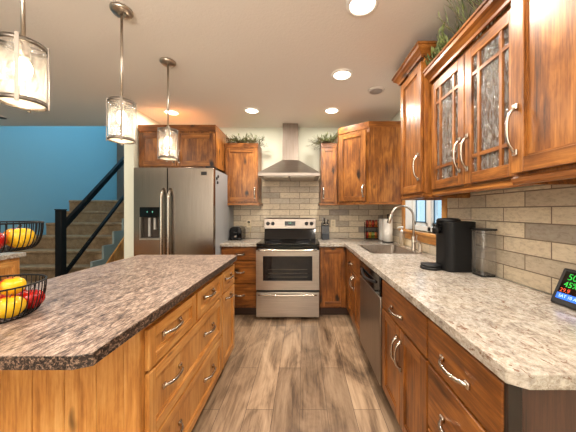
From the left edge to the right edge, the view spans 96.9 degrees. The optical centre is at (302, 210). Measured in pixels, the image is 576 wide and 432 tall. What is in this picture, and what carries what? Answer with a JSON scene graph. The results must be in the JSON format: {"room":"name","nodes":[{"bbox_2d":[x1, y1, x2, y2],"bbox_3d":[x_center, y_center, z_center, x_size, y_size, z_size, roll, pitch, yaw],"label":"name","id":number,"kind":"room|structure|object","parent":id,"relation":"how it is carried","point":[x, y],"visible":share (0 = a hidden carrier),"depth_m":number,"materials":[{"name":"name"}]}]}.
{"room":"kitchen","nodes":[
{"label":"kitchen","id":0,"kind":"room"},
{"bbox_2d":[0,126,116,234],"bbox_3d":[-4.925,-1.135,4.990,0.550,4.900,2.780,0,0,0],"label":"wall","id":1,"kind":"structure","parent":0,"point":[43,168],"depth_m":4.66,"materials":[{"name":"teal paint"}]},
{"bbox_2d":[124,108,161,258],"bbox_3d":[-2.083,0.037,3.420,0.114,2.556,0.740,0,0,0],"label":"wall","id":2,"kind":"structure","parent":0,"point":[135,117],"depth_m":3.05,"materials":[{"name":"white paint"}]},
{"bbox_2d":[0,0,483,127],"bbox_3d":[-2.020,-1.301,0.400,6.760,0.120,7.000,0,0,0],"label":"ceiling","id":3,"kind":"structure","parent":0,"point":[277,58],"depth_m":2.05,"materials":[{"name":"white paint"}]},
{"bbox_2d":[0,72,8,79],"bbox_3d":[-2.800,-1.234,2.300,0.196,0.012,0.196,0,0,0],"label":"recessed light","id":4,"kind":"object","parent":3,"relation":"in","point":[2,76],"visible":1,"depth_m":2.34,"materials":[{"name":"beige"}]},
{"bbox_2d":[0,0,49,112],"bbox_3d":[-1.130,-0.831,1.030,0.144,0.819,0.144,0,0,0],"label":"pendant light","id":5,"kind":"object","parent":3,"relation":"hanging from","point":[22,67],"visible":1,"depth_m":1.02,"materials":[{"name":"silver metal"}]},
{"bbox_2d":[0,97,44,108],"bbox_3d":[-1.130,-0.439,1.030,0.128,0.004,0.128,0,0,0],"label":"diffuser","id":6,"kind":"object","parent":5,"relation":"attached to","point":[24,102],"depth_m":1.03,"materials":[{"name":"white glass"}]},
{"bbox_2d":[19,40,29,60],"bbox_3d":[-1.130,-0.657,1.030,0.040,0.085,0.040,0,0,0],"label":"socket","id":7,"kind":"object","parent":5,"relation":"attached to","point":[24,47],"depth_m":1.02,"materials":[{"name":"silver metal"}]},
{"bbox_2d":[106,2,135,144],"bbox_3d":[-1.118,-0.831,1.572,0.144,0.819,0.144,0,0,0],"label":"pendant light","id":8,"kind":"object","parent":3,"relation":"hanging from","point":[118,9],"visible":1,"depth_m":1.56,"materials":[{"name":"beige"}]},
{"bbox_2d":[110,138,132,142],"bbox_3d":[-1.118,-0.439,1.572,0.128,0.004,0.128,0,0,0],"label":"diffuser","id":9,"kind":"object","parent":8,"relation":"attached to","point":[116,140],"depth_m":1.58,"materials":[{"name":"white glass"}]},
{"bbox_2d":[118,97,125,111],"bbox_3d":[-1.118,-0.657,1.572,0.040,0.085,0.040,0,0,0],"label":"socket","id":10,"kind":"object","parent":8,"relation":"attached to","point":[124,102],"depth_m":1.56,"materials":[{"name":"silver metal"}]},
{"bbox_2d":[157,57,177,161],"bbox_3d":[-1.120,-0.831,2.116,0.144,0.819,0.144,0,0,0],"label":"pendant light","id":11,"kind":"object","parent":3,"relation":"hanging from","point":[167,62],"visible":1,"depth_m":2.10,"materials":[{"name":"beige"}]},
{"bbox_2d":[165,126,170,136],"bbox_3d":[-1.120,-0.657,2.116,0.040,0.085,0.040,0,0,0],"label":"socket","id":12,"kind":"object","parent":11,"relation":"attached to","point":[166,130],"depth_m":2.10,"materials":[{"name":"silver metal"}]},
{"bbox_2d":[163,109,179,114],"bbox_3d":[-1.650,-1.234,3.200,0.196,0.012,0.196,0,0,0],"label":"recessed light","id":13,"kind":"object","parent":3,"relation":"in","point":[171,112],"visible":0.86,"depth_m":3.18,"materials":[{"name":"beige"}]},
{"bbox_2d":[244,107,259,113],"bbox_3d":[-0.630,-1.234,3.144,0.196,0.012,0.196,0,0,0],"label":"recessed light","id":14,"kind":"object","parent":3,"relation":"in","point":[251,110],"visible":1,"depth_m":3.12,"materials":[{"name":"beige"}]},
{"bbox_2d":[324,107,339,113],"bbox_3d":[0.355,-1.234,3.144,0.196,0.012,0.196,0,0,0],"label":"recessed light","id":15,"kind":"object","parent":3,"relation":"in","point":[331,110],"visible":1,"depth_m":3.12,"materials":[{"name":"beige"}]},
{"bbox_2d":[331,69,352,80],"bbox_3d":[0.355,-1.234,2.318,0.196,0.012,0.196,0,0,0],"label":"recessed light","id":16,"kind":"object","parent":3,"relation":"in","point":[340,74],"visible":1,"depth_m":2.30,"materials":[{"name":"beige"}]},
{"bbox_2d":[346,0,378,16],"bbox_3d":[0.355,-1.234,1.527,0.196,0.012,0.196,0,0,0],"label":"recessed light","id":17,"kind":"object","parent":3,"relation":"in","point":[357,8],"visible":1,"depth_m":1.54,"materials":[{"name":"white plastic"}]},
{"bbox_2d":[368,86,384,94],"bbox_3d":[0.750,-1.232,2.620,0.170,0.016,0.170,0,0,0],"label":"ceiling vent","id":18,"kind":"object","parent":3,"relation":"in","point":[375,90],"visible":1,"depth_m":2.59,"materials":[{"name":"beige"}]},
{"bbox_2d":[370,88,382,93],"bbox_3d":[0.750,-1.226,2.620,0.129,0.004,0.129,0,0,0],"label":"grille","id":19,"kind":"object","parent":18,"relation":"attached to","point":[372,90],"depth_m":2.60,"materials":[{"name":"grey"}]},
{"bbox_2d":[219,128,338,238],"bbox_3d":[-0.400,0.037,3.845,3.480,2.556,0.110,0,0,0],"label":"wall","id":20,"kind":"structure","parent":0,"point":[272,154],"depth_m":3.79,"materials":[{"name":"white paint"}]},
{"bbox_2d":[138,125,229,172],"bbox_3d":[-1.547,-0.797,3.432,0.950,0.520,0.711,0,0,0],"label":"upper cabinet","id":21,"kind":"object","parent":20,"relation":"attached to","point":[199,146],"visible":0.79,"depth_m":3.13,"materials":[{"name":"brown wood"}]},
{"bbox_2d":[225,143,262,205],"bbox_3d":[-0.830,-0.502,3.597,0.476,0.848,0.360,0,0,0],"label":"upper cabinet","id":22,"kind":"object","parent":20,"relation":"attached to","point":[243,161],"visible":0.98,"depth_m":3.47,"materials":[{"name":"brown wood"}]},
{"bbox_2d":[225,133,267,146],"bbox_3d":[-0.770,-0.994,3.535,0.565,0.192,0.487,0,0,0],"label":"greenery","id":23,"kind":"object","parent":22,"relation":"on","point":[235,139],"visible":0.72,"depth_m":3.47,"materials":[{"name":"green plant"}]},
{"bbox_2d":[258,123,319,180],"bbox_3d":[-0.178,-0.838,3.506,0.784,0.802,0.562,0,0,0],"label":"range hood","id":24,"kind":"object","parent":20,"relation":"attached to","point":[289,168],"visible":1,"depth_m":3.49,"materials":[{"name":"metal"}]},
{"bbox_2d":[233,178,382,237],"bbox_3d":[0.080,-0.043,3.784,2.220,0.884,0.011,0,0,0],"label":"backsplash","id":25,"kind":"structure","parent":20,"relation":"attached to","point":[280,199],"depth_m":3.78,"materials":[{"name":"tile"}]},
{"bbox_2d":[318,143,336,205],"bbox_3d":[0.344,-0.502,3.597,0.237,0.848,0.360,0,0,0],"label":"upper cabinet","id":26,"kind":"object","parent":20,"relation":"attached to","point":[328,152],"visible":1,"depth_m":3.47,"materials":[{"name":"brown wood"}]},
{"bbox_2d":[308,130,337,149],"bbox_3d":[0.242,-0.966,3.533,0.438,0.258,0.476,0,0,0],"label":"greenery","id":27,"kind":"object","parent":26,"relation":"on","point":[326,140],"visible":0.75,"depth_m":3.45,"materials":[{"name":"green plant"}]},
{"bbox_2d":[334,121,401,205],"bbox_3d":[0.823,-0.575,3.397,0.729,0.993,0.760,0,0,0],"label":"upper cabinet","id":28,"kind":"object","parent":20,"relation":"attached to","point":[369,152],"visible":0.99,"depth_m":3.04,"materials":[{"name":"brown wood"}]},
{"bbox_2d":[191,314,401,431],"bbox_3d":[-1.900,1.365,1.350,7.000,0.100,8.900,0,0,0],"label":"floor","id":29,"kind":"structure","parent":0,"point":[280,374],"depth_m":1.94,"materials":[{"name":"wood"}]},
{"bbox_2d":[0,257,19,279],"bbox_3d":[-3.011,0.878,1.730,0.637,0.871,1.460,0,0,0],"label":"base cabinet","id":30,"kind":"object","parent":29,"relation":"on","point":[8,266],"visible":0.22,"depth_m":2.37,"materials":[{"name":"brown wood"}]},
{"bbox_2d":[0,252,25,259],"bbox_3d":[-3.030,0.421,1.730,0.660,0.040,1.520,0,0,0],"label":"countertop","id":31,"kind":"structure","parent":30,"relation":"on","point":[7,255],"depth_m":2.40,"materials":[{"name":"beige stone"}]},
{"bbox_2d":[0,200,123,284],"bbox_3d":[-3.741,0.527,4.705,1.803,1.574,3.310,0,0,0],"label":"staircase","id":32,"kind":"structure","parent":29,"relation":"on","point":[107,246],"depth_m":3.87,"materials":[{"name":"brown carpet"}]},
{"bbox_2d":[54,156,123,276],"bbox_3d":[-2.950,-0.043,3.807,0.084,2.364,1.486,0,0,0],"label":"stair railing","id":33,"kind":"object","parent":32,"relation":"on","point":[62,221],"visible":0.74,"depth_m":3.22,"materials":[{"name":"black metal"}]},
{"bbox_2d":[0,263,233,431],"bbox_3d":[-1.008,0.878,1.657,0.863,0.871,1.322,0,0,0],"label":"kitchen island","id":34,"kind":"object","parent":29,"relation":"on","point":[162,378],"visible":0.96,"depth_m":1.03,"materials":[{"name":"brown wood"}]},
{"bbox_2d":[0,255,236,369],"bbox_3d":[-1.048,0.420,1.520,0.906,0.038,1.632,0,0,0],"label":"island countertop","id":35,"kind":"structure","parent":34,"relation":"on","point":[85,315],"depth_m":1.06,"materials":[{"name":"stone"}]},
{"bbox_2d":[0,221,47,323],"bbox_3d":[-1.178,0.120,0.950,0.320,0.556,0.320,0,0,34],"label":"fruit stand","id":36,"kind":"object","parent":35,"relation":"on","point":[4,248],"visible":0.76,"depth_m":0.97,"materials":[{"name":"black metal"}]},
{"bbox_2d":[0,233,7,247],"bbox_3d":[-1.088,0.100,0.893,0.072,0.072,0.072,0,0,0],"label":"apple","id":37,"kind":"object","parent":36,"relation":"in","point":[2,236],"visible":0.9,"depth_m":0.90,"materials":[{"name":"red food"}]},
{"bbox_2d":[0,289,26,298],"bbox_3d":[-1.180,0.347,1.040,0.084,0.084,0.084,0,0,0],"label":"apple","id":38,"kind":"object","parent":36,"relation":"in","point":[1,295],"visible":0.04,"depth_m":1.01,"materials":[{"name":"red food"}]},
{"bbox_2d":[0,294,26,318],"bbox_3d":[-1.076,0.346,0.935,0.086,0.085,0.086,0,0,0],"label":"apple","id":39,"kind":"object","parent":36,"relation":"in","point":[10,304],"visible":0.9,"depth_m":0.92,"materials":[{"name":"yellow food"}]},
{"bbox_2d":[0,275,26,295],"bbox_3d":[-1.112,0.281,0.975,0.076,0.076,0.076,0,0,0],"label":"apple","id":40,"kind":"object","parent":36,"relation":"in","point":[11,282],"visible":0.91,"depth_m":0.96,"materials":[{"name":"yellow food"}]},
{"bbox_2d":[4,225,35,247],"bbox_3d":[-1.086,0.096,0.978,0.086,0.085,0.086,0,0,0],"label":"apple","id":41,"kind":"object","parent":36,"relation":"in","point":[16,230],"visible":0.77,"depth_m":0.95,"materials":[{"name":"yellow food"}]},
{"bbox_2d":[0,221,43,252],"bbox_3d":[-1.178,0.095,0.950,0.303,0.106,0.303,0,0,0],"label":"basket","id":42,"kind":"object","parent":36,"relation":"on","point":[4,249],"depth_m":0.98,"materials":[{"name":"black metal"}]},
{"bbox_2d":[0,274,47,323],"bbox_3d":[-1.178,0.335,0.950,0.321,0.125,0.321,0,0,0],"label":"basket","id":43,"kind":"object","parent":36,"relation":"on","point":[26,311],"depth_m":0.97,"materials":[{"name":"black metal"}]},
{"bbox_2d":[18,288,45,308],"bbox_3d":[-1.088,0.347,1.021,0.082,0.082,0.082,0,0,0],"label":"apple","id":44,"kind":"object","parent":36,"relation":"in","point":[25,293],"visible":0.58,"depth_m":1.00,"materials":[{"name":"red food"}]},
{"bbox_2d":[134,166,232,255],"bbox_3d":[-1.478,0.395,3.303,0.913,1.820,0.914,0,0,0],"label":"refrigerator","id":45,"kind":"object","parent":29,"relation":"on","point":[178,211],"visible":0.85,"depth_m":2.92,"materials":[{"name":"grey metal"}]},
{"bbox_2d":[221,247,256,314],"bbox_3d":[-0.797,0.878,3.448,0.450,0.871,0.643,0,0,0],"label":"base cabinet","id":46,"kind":"object","parent":29,"relation":"on","point":[244,283],"visible":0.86,"depth_m":3.17,"materials":[{"name":"brown wood"}]},
{"bbox_2d":[220,238,263,246],"bbox_3d":[-0.796,0.421,3.463,0.456,0.040,0.626,0,0,0],"label":"countertop","id":47,"kind":"structure","parent":46,"relation":"on","point":[247,242],"depth_m":3.25,"materials":[{"name":"beige stone"}]},
{"bbox_2d":[229,226,245,239],"bbox_3d":[-0.920,0.307,3.583,0.170,0.186,0.275,0,0,0],"label":"toaster","id":48,"kind":"object","parent":47,"relation":"on","point":[236,232],"visible":1,"depth_m":3.47,"materials":[{"name":"black plastic"}]},
{"bbox_2d":[256,218,318,317],"bbox_3d":[-0.184,0.707,3.383,0.765,1.214,0.754,0,0,0],"label":"range","id":49,"kind":"object","parent":29,"relation":"on","point":[287,257],"visible":1,"depth_m":3.07,"materials":[{"name":"silver metal"}]},
{"bbox_2d":[256,239,318,244],"bbox_3d":[-0.184,0.405,3.353,0.765,0.022,0.535,0,0,0],"label":"cooktop","id":50,"kind":"object","parent":49,"relation":"in","point":[264,241],"depth_m":3.19,"materials":[{"name":"black glass"}]},
{"bbox_2d":[319,246,348,314],"bbox_3d":[0.694,0.878,3.470,0.973,0.871,0.600,0,0,0],"label":"base cabinet","id":51,"kind":"object","parent":29,"relation":"on","point":[332,260],"visible":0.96,"depth_m":3.18,"materials":[{"name":"brown wood"}]},
{"bbox_2d":[317,238,575,389],"bbox_3d":[0.697,0.421,2.201,0.979,0.040,3.150,0,0,0],"label":"countertop","id":52,"kind":"structure","parent":51,"relation":"on","point":[526,339],"depth_m":0.99,"materials":[{"name":"beige stone"}]},
{"bbox_2d":[321,223,329,239],"bbox_3d":[0.317,0.283,3.637,0.110,0.232,0.164,0,0,0],"label":"knife block","id":53,"kind":"object","parent":52,"relation":"on","point":[324,229],"visible":0.97,"depth_m":3.60,"materials":[{"name":"black plastic"}]},
{"bbox_2d":[364,222,378,239],"bbox_3d":[0.973,0.280,3.625,0.176,0.239,0.114,0,0,0],"label":"spice rack","id":54,"kind":"object","parent":52,"relation":"on","point":[366,227],"visible":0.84,"depth_m":3.57,"materials":[{"name":"black metal"}]},
{"bbox_2d":[378,219,382,239],"bbox_3d":[1.115,0.253,3.520,0.126,0.294,0.106,0,0,0],"label":"canister","id":55,"kind":"object","parent":52,"relation":"on","point":[380,220],"visible":0.52,"depth_m":3.48,"materials":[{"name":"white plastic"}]},
{"bbox_2d":[359,245,416,253],"bbox_3d":[0.870,0.486,2.697,0.442,0.178,0.617,0,0,0],"label":"sink","id":56,"kind":"object","parent":52,"relation":"in","point":[376,249],"visible":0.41,"depth_m":2.97,"materials":[{"name":"metal"}]},
{"bbox_2d":[382,214,393,242],"bbox_3d":[1.085,0.219,3.260,0.140,0.361,0.140,0,0,0],"label":"paper towel roll","id":57,"kind":"object","parent":52,"relation":"on","point":[387,228],"visible":0.89,"depth_m":3.21,"materials":[{"name":"white paper"}]},
{"bbox_2d":[387,205,417,250],"bbox_3d":[1.006,0.170,2.574,0.301,0.462,0.108,0,0,0],"label":"faucet","id":58,"kind":"object","parent":52,"relation":"on","point":[413,238],"visible":0.96,"depth_m":2.59,"materials":[{"name":"silver metal"}]},
{"bbox_2d":[414,240,422,252],"bbox_3d":[1.114,0.343,2.470,0.085,0.115,0.043,0,0,0],"label":"soap pump","id":59,"kind":"object","parent":52,"relation":"on","point":[419,244],"visible":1,"depth_m":2.46,"materials":[{"name":"silver metal"}]},
{"bbox_2d":[420,218,496,276],"bbox_3d":[1.000,0.223,1.691,0.353,0.352,0.322,0,0,0],"label":"coffee machine","id":60,"kind":"object","parent":52,"relation":"on","point":[455,238],"visible":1,"depth_m":1.66,"materials":[{"name":"black plastic"}]},
{"bbox_2d":[420,262,441,270],"bbox_3d":[0.895,0.383,1.780,0.144,0.033,0.144,0,0,0],"label":"drip tray","id":61,"kind":"object","parent":60,"relation":"on","point":[435,266],"depth_m":1.73,"materials":[{"name":"black plastic"}]},
{"bbox_2d":[550,268,575,310],"bbox_3d":[1.124,0.326,1.014,0.081,0.152,0.215,0,0,0],"label":"station","id":62,"kind":"object","parent":52,"relation":"on","point":[564,294],"visible":1,"depth_m":1.07,"materials":[{"name":"black plastic"}]},
{"bbox_2d":[347,249,359,336],"bbox_3d":[0.838,0.878,2.788,0.683,0.871,0.796,0,0,0],"label":"base cabinet","id":63,"kind":"object","parent":29,"relation":"on","point":[353,262],"visible":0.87,"depth_m":2.68,"materials":[{"name":"brown wood"}]},
{"bbox_2d":[360,260,385,394],"bbox_3d":[0.827,0.881,2.069,0.667,0.865,0.626,0,0,0],"label":"dishwasher","id":64,"kind":"object","parent":29,"relation":"on","point":[371,306],"visible":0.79,"depth_m":1.95,"materials":[{"name":"silver metal"}]},
{"bbox_2d":[382,279,430,431],"bbox_3d":[0.838,0.878,1.430,0.683,0.871,0.636,0,0,0],"label":"base cabinet","id":65,"kind":"object","parent":29,"relation":"on","point":[405,362],"visible":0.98,"depth_m":1.36,"materials":[{"name":"brown wood"}]},
{"bbox_2d":[428,319,575,431],"bbox_3d":[0.838,0.878,0.890,0.683,0.871,0.436,0,0,0],"label":"base cabinet","id":66,"kind":"object","parent":29,"relation":"on","point":[464,395],"visible":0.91,"depth_m":0.79,"materials":[{"name":"brown wood"}]},
{"bbox_2d":[391,7,551,294],"bbox_3d":[1.270,0.037,0.395,0.140,2.556,6.790,0,0,0],"label":"wall","id":67,"kind":"structure","parent":0,"point":[397,117],"depth_m":1.73,"materials":[{"name":"white paint"}]},
{"bbox_2d":[399,198,446,245],"bbox_3d":[1.242,-0.247,2.580,0.185,1.115,0.990,0,0,0],"label":"window","id":68,"kind":"structure","parent":67,"relation":"in","point":[431,206],"depth_m":2.64,"materials":[{"name":"white glass"}]},
{"bbox_2d":[391,41,472,199],"bbox_3d":[0.987,-0.630,2.009,0.400,1.075,0.518,0,0,0],"label":"upper cabinet","id":69,"kind":"object","parent":67,"relation":"attached to","point":[415,88],"visible":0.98,"depth_m":1.87,"materials":[{"name":"brown wood"}]},
{"bbox_2d":[423,0,532,195],"bbox_3d":[1.017,-0.545,1.425,0.340,0.880,0.762,0,0,0],"label":"upper cabinet","id":70,"kind":"object","parent":67,"relation":"attached to","point":[471,99],"visible":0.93,"depth_m":1.42,"materials":[{"name":"brown wood"}]},
{"bbox_2d":[425,20,464,76],"bbox_3d":[1.018,-1.044,1.670,0.324,0.254,0.283,0,0,0],"label":"greenery","id":71,"kind":"object","parent":70,"relation":"on","point":[441,43],"visible":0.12,"depth_m":1.65,"materials":[{"name":"green plant"}]},
{"bbox_2d":[438,0,510,49],"bbox_3d":[0.984,-1.072,1.292,0.372,0.309,0.472,0,0,0],"label":"greenery","id":72,"kind":"object","parent":70,"relation":"on","point":[474,8],"visible":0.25,"depth_m":1.42,"materials":[{"name":"green plant"}]},
{"bbox_2d":[383,185,575,294],"bbox_3d":[1.194,0.137,2.038,0.011,0.524,3.476,0,0,0],"label":"backsplash","id":73,"kind":"structure","parent":67,"relation":"attached to","point":[533,242],"depth_m":1.37,"materials":[{"name":"tile"}]},
{"bbox_2d":[505,0,575,184],"bbox_3d":[0.987,-0.630,0.671,0.400,1.049,0.858,0,0,0],"label":"upper cabinet","id":74,"kind":"object","parent":67,"relation":"attached to","point":[542,146],"visible":1,"depth_m":0.91,"materials":[{"name":"brown wood"}]},
{"bbox_3d":[-3.365,-1.135,6.430,2.810,4.900,0.100,0,0,0],"label":"wall","id":75,"kind":"structure","parent":0,"visible":0},
{"bbox_2d":[117,126,123,199],"bbox_3d":[-4.520,-1.340,6.367,0.240,2.290,0.024,0,0,0],"label":"trim","id":76,"kind":"structure","parent":75,"relation":"attached to","point":[120,148],"depth_m":6.36,"materials":[{"name":"paint"}]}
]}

